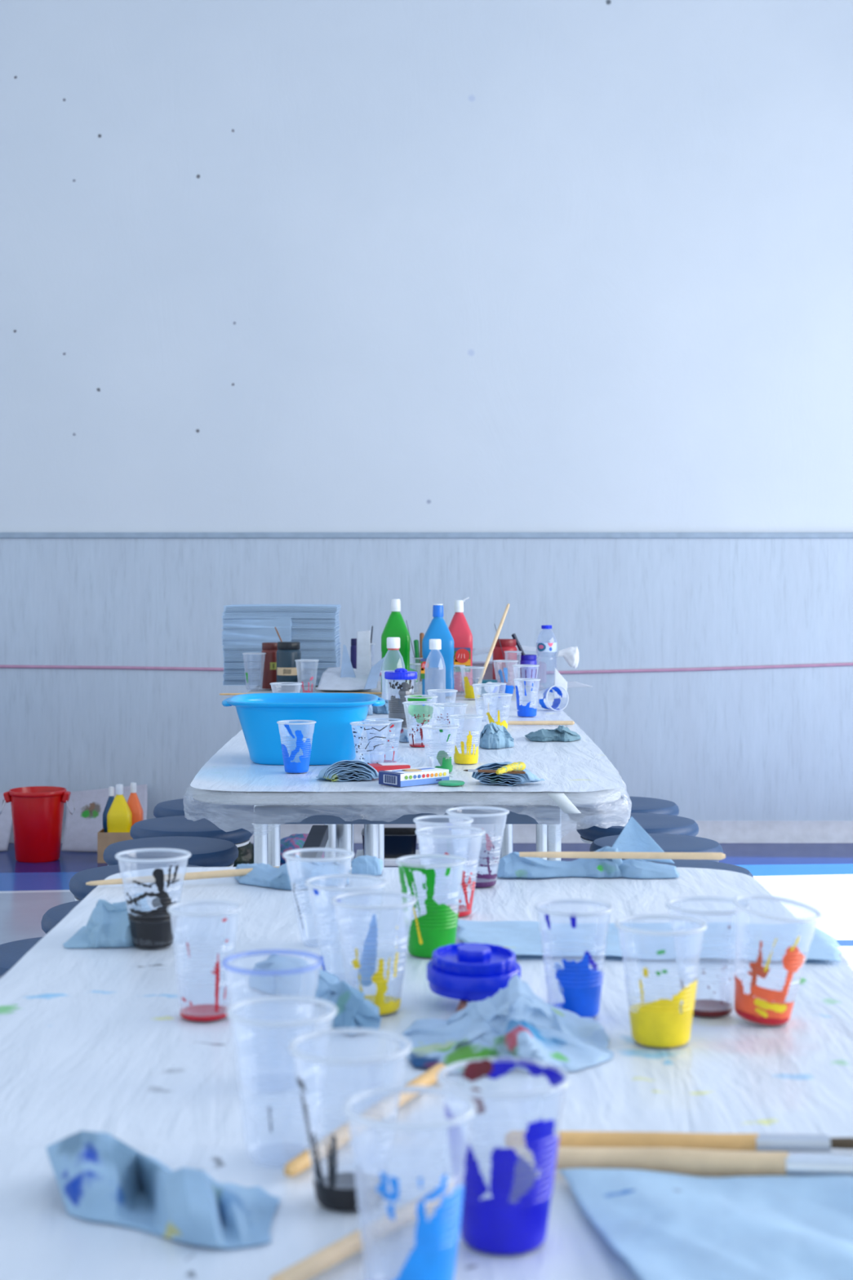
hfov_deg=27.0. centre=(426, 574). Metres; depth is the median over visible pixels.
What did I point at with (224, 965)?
plastic cup
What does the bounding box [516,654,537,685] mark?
paint jar
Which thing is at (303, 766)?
plastic cup
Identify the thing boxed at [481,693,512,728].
plastic cup
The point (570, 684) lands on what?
paper sheet
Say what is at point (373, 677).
paper sheet
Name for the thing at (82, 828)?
poster
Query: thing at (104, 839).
cardboard box
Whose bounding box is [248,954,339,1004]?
paper towel
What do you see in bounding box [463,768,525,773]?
paintbrush
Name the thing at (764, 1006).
plastic cup
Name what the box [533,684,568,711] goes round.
plastic cup
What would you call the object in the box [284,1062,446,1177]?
paintbrush
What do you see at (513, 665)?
plastic cup
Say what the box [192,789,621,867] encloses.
folding table
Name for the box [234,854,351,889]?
paper towel
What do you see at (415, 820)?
plastic cup
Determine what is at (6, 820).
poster
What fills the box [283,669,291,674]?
print
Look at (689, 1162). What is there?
paintbrush
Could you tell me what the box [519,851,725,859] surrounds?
paintbrush
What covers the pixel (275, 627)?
paintbrush
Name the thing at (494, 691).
plastic cup
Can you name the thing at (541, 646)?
water bottle
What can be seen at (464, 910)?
plastic cup
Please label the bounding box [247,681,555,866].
folding table
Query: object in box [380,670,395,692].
plastic cup
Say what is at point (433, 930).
plastic cup
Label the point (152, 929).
plastic cup
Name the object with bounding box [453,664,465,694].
plastic cup
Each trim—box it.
[0,532,852,537]
[0,662,852,675]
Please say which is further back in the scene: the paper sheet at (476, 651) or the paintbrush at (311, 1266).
the paper sheet at (476, 651)
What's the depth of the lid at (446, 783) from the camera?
3.12 m
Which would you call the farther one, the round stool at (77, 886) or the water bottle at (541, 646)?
the water bottle at (541, 646)
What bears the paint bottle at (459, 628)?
on the folding table at (507, 842)
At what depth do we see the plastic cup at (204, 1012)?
1.48 m
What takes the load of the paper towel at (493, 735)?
on the tablecloth
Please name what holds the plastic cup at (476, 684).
on the tablecloth
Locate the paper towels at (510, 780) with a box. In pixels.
[471,761,545,786]
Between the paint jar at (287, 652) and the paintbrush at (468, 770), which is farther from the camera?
the paint jar at (287, 652)
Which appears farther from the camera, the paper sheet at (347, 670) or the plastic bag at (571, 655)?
the plastic bag at (571, 655)
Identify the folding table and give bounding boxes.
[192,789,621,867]
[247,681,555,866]
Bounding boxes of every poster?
[0,791,12,850]
[61,784,147,851]
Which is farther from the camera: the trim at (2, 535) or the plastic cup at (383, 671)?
the trim at (2, 535)
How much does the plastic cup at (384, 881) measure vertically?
0.090 m
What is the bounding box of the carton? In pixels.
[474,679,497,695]
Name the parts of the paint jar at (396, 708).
lid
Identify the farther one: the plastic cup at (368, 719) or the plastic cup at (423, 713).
the plastic cup at (423, 713)
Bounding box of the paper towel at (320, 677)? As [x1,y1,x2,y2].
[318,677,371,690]
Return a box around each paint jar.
[261,642,277,688]
[276,641,301,690]
[350,638,356,669]
[384,667,417,726]
[493,638,516,685]
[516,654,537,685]
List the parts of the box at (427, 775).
barcode panel, panel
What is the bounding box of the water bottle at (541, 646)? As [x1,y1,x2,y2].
[536,625,556,689]
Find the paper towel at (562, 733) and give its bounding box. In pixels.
[524,724,581,741]
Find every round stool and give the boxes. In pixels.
[0,936,44,977]
[40,899,82,933]
[68,862,201,901]
[102,835,238,866]
[129,815,253,847]
[153,797,253,825]
[566,795,679,823]
[576,813,698,844]
[589,833,723,862]
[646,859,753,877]
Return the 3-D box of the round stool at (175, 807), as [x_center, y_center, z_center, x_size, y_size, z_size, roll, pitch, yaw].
[-0.622,0.874,5.120,0.327,0.432,0.327,0,0,-21]
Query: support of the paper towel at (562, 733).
on the tablecloth
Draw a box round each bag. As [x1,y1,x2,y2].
[233,841,253,866]
[280,833,324,866]
[557,646,578,668]
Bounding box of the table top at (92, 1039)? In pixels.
[0,866,852,1279]
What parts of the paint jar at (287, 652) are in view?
lid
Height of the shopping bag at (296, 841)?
0.142 m
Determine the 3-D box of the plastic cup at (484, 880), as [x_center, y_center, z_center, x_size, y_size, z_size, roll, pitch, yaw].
[0.061,0.325,2.118,0.076,0.090,0.076,0,0,5]
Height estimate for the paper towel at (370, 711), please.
0.053 m
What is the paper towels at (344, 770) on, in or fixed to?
on the tablecloth
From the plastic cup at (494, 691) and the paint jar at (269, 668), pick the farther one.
the paint jar at (269, 668)
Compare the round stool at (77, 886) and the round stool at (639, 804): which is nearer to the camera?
the round stool at (77, 886)
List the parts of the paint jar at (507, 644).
lid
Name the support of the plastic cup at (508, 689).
on the folding table at (507, 842)
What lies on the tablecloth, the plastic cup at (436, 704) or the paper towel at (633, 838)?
the plastic cup at (436, 704)
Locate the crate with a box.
[355,827,424,866]
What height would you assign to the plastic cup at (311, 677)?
0.106 m
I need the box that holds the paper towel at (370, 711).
[367,705,372,715]
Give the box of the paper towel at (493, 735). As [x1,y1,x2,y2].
[478,721,514,748]
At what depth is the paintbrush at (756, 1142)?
1.14 m
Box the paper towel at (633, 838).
[612,816,675,863]
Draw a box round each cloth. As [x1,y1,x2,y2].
[46,1130,279,1248]
[399,973,613,1076]
[558,1168,852,1279]
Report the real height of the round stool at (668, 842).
0.432 m
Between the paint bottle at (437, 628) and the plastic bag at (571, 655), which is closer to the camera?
the paint bottle at (437, 628)
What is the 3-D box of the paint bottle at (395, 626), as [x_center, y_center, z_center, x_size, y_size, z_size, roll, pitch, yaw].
[-0.096,0.223,5.560,0.091,0.294,0.078,0,0,0]
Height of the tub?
0.124 m
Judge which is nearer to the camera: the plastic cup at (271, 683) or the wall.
the plastic cup at (271, 683)
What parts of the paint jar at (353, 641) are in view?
lid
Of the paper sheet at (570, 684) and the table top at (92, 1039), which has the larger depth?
the paper sheet at (570, 684)
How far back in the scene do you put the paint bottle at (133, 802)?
6.83 m
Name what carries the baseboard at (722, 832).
attached to the wall
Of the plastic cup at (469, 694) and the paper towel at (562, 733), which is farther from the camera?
the plastic cup at (469, 694)
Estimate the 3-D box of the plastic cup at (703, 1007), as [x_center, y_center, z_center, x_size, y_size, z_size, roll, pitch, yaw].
[0.238,0.324,1.503,0.071,0.092,0.071,0,0,12]
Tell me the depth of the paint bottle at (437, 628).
5.38 m
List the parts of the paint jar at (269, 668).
lid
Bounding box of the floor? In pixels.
[0,843,852,966]
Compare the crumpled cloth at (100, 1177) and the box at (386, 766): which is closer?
the crumpled cloth at (100, 1177)
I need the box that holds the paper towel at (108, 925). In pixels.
[62,893,151,948]
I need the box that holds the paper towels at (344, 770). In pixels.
[315,760,378,781]
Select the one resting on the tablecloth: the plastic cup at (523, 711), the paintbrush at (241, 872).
the plastic cup at (523, 711)
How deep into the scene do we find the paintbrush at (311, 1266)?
0.96 m
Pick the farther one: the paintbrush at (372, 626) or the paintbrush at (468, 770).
the paintbrush at (372, 626)
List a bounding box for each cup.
[115,848,191,948]
[167,899,242,1021]
[221,949,324,1088]
[226,995,337,1160]
[242,652,266,689]
[269,682,302,691]
[276,720,315,773]
[282,847,354,944]
[288,1027,412,1211]
[294,659,319,693]
[304,874,387,970]
[331,890,417,1014]
[342,1085,476,1279]
[350,720,390,764]
[363,718,403,763]
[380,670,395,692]
[395,853,466,957]
[402,701,435,746]
[404,694,438,739]
[409,662,420,692]
[413,814,473,899]
[414,825,485,916]
[420,724,458,772]
[426,688,457,732]
[432,702,468,744]
[436,1057,570,1254]
[445,805,509,887]
[448,714,484,764]
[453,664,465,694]
[459,666,484,698]
[471,683,500,720]
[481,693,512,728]
[488,682,506,709]
[492,659,518,693]
[504,650,521,688]
[511,664,539,698]
[513,678,540,716]
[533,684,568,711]
[534,898,613,1017]
[614,914,707,1047]
[665,896,751,1017]
[733,894,822,1025]
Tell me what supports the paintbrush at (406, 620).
in the plastic cup
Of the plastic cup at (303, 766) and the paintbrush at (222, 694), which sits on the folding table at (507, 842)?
the paintbrush at (222, 694)
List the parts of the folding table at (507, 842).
leg, leg, leg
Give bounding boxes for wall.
[0,0,852,532]
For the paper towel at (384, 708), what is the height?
0.035 m
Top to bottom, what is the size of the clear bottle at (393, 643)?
0.192 m
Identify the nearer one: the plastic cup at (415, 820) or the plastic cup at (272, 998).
the plastic cup at (272, 998)
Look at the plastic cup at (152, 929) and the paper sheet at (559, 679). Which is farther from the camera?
the paper sheet at (559, 679)
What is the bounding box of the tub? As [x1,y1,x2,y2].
[222,693,385,764]
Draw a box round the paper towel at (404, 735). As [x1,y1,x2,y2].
[395,728,413,742]
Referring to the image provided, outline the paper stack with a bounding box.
[221,604,341,685]
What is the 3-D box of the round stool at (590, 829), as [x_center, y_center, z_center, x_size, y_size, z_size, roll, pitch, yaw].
[0.566,0.874,4.770,0.327,0.432,0.327,0,0,-11]
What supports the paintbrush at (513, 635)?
in the paint jar at (527, 659)
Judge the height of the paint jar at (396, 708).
0.142 m
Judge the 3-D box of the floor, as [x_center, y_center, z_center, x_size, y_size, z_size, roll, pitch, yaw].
[-0.200,1.140,2.600,8.800,0.100,9.400,0,0,0]
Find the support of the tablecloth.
on the folding table at (272, 810)
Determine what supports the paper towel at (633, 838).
on the table top at (92, 1039)
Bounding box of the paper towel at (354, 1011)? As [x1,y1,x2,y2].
[321,980,381,1035]
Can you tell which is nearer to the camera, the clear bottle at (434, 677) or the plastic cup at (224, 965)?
the plastic cup at (224, 965)
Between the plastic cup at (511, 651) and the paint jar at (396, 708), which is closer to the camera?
the paint jar at (396, 708)
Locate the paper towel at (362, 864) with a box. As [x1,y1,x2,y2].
[351,855,382,875]
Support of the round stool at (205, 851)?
on the floor
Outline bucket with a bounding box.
[0,786,75,862]
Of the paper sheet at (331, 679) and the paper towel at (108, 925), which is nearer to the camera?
the paper towel at (108, 925)
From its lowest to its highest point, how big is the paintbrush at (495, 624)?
0.200 m
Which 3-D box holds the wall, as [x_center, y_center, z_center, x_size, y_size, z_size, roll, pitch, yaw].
[0.000,-0.910,7.320,9.000,4.400,0.100,0,0,0]
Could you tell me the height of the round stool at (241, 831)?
0.432 m
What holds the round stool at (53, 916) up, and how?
on the floor
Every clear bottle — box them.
[382,637,404,665]
[424,639,445,702]
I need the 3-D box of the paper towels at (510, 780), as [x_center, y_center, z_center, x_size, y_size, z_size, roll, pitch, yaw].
[0.141,0.350,3.148,0.129,0.040,0.068,0,0,20]
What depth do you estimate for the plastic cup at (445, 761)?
3.32 m
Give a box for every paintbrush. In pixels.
[85,866,279,885]
[219,692,384,695]
[269,1178,455,1279]
[275,626,282,641]
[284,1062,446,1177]
[370,626,373,651]
[405,619,415,660]
[413,640,420,681]
[419,632,424,681]
[455,1000,467,1013]
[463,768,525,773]
[475,603,509,694]
[494,624,511,684]
[494,720,574,724]
[504,1130,852,1151]
[508,1146,852,1177]
[511,633,525,655]
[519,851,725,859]
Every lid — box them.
[426,942,520,1002]
[438,780,464,786]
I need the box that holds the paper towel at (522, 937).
[456,919,842,961]
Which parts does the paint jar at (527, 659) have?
lid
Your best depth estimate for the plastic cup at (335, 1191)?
1.03 m
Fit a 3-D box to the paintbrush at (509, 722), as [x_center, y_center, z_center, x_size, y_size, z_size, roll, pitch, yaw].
[0.265,0.364,4.366,0.197,0.010,0.010,0,0,0]
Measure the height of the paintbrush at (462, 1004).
0.011 m
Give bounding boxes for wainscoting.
[0,537,852,821]
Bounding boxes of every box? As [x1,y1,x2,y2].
[97,828,133,862]
[368,762,410,772]
[378,766,453,786]
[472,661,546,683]
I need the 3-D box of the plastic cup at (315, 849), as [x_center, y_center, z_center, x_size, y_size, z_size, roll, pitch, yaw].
[-0.108,0.324,1.781,0.072,0.091,0.072,0,0,-3]
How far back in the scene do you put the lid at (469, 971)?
1.51 m
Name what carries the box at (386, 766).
on the tablecloth
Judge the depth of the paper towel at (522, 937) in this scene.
1.78 m
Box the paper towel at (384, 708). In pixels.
[372,699,389,714]
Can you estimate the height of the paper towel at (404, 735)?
0.029 m
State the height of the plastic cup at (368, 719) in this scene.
0.086 m
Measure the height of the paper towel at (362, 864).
0.021 m
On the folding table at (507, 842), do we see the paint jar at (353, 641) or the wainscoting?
the paint jar at (353, 641)
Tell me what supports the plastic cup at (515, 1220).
on the table top at (92, 1039)
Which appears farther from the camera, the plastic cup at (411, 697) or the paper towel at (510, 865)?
the plastic cup at (411, 697)
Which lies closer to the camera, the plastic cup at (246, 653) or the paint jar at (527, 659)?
the plastic cup at (246, 653)
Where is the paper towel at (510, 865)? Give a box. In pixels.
[496,845,679,878]
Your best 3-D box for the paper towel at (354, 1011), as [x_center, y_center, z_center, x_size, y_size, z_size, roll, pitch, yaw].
[-0.066,0.351,1.492,0.043,0.038,0.136,0,0,-12]
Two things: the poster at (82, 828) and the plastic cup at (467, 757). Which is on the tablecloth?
the plastic cup at (467, 757)
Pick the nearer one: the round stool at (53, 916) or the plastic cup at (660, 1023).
the plastic cup at (660, 1023)
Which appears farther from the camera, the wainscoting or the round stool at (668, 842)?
the wainscoting
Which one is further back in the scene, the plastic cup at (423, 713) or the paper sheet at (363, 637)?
the paper sheet at (363, 637)
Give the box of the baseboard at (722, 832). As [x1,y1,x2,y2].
[8,821,852,843]
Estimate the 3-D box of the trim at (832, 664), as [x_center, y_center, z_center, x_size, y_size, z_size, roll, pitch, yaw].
[0.036,0.356,7.254,7.825,0.118,0.013,0,0,0]
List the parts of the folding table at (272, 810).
leg, leg, leg, leg, leg, leg, leg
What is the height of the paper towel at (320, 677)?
0.058 m
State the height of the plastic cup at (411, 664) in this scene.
0.090 m
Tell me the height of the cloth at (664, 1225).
0.010 m
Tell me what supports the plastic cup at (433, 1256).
on the table top at (92, 1039)
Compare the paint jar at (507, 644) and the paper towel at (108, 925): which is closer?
the paper towel at (108, 925)
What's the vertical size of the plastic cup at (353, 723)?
0.086 m
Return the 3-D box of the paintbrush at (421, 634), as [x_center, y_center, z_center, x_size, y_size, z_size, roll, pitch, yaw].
[-0.016,0.279,6.025,0.015,0.165,0.015,0,0,0]
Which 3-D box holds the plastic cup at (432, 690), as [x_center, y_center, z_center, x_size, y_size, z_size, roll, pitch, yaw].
[0.037,0.320,4.165,0.073,0.100,0.073,0,0,1]
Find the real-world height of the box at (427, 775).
0.023 m
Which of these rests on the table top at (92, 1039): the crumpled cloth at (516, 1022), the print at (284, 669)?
the crumpled cloth at (516, 1022)
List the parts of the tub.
handle, handle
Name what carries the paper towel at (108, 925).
on the table top at (92, 1039)
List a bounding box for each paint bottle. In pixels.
[102,786,114,832]
[106,783,132,832]
[127,782,143,826]
[381,599,410,693]
[420,604,453,697]
[448,596,472,691]
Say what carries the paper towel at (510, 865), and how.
on the table top at (92, 1039)
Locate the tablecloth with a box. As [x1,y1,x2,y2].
[182,700,631,831]
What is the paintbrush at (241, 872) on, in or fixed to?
on the table top at (92, 1039)
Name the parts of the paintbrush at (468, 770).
handle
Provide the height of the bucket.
0.268 m
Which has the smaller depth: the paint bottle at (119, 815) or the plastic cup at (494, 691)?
the plastic cup at (494, 691)
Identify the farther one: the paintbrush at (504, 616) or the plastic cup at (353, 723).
the paintbrush at (504, 616)
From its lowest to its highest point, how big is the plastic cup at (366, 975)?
0.095 m
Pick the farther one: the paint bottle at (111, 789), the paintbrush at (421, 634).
the paint bottle at (111, 789)
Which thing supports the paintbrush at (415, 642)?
in the plastic cup
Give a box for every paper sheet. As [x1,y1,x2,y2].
[316,666,377,690]
[340,644,355,677]
[356,630,371,674]
[364,657,384,689]
[472,644,536,655]
[553,668,567,697]
[567,681,591,688]
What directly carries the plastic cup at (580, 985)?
on the table top at (92, 1039)
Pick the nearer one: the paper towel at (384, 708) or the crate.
the paper towel at (384, 708)
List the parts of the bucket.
wire handle, wire handle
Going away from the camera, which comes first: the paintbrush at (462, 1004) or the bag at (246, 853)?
the paintbrush at (462, 1004)
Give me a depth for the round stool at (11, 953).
3.11 m
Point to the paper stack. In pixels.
(246, 627)

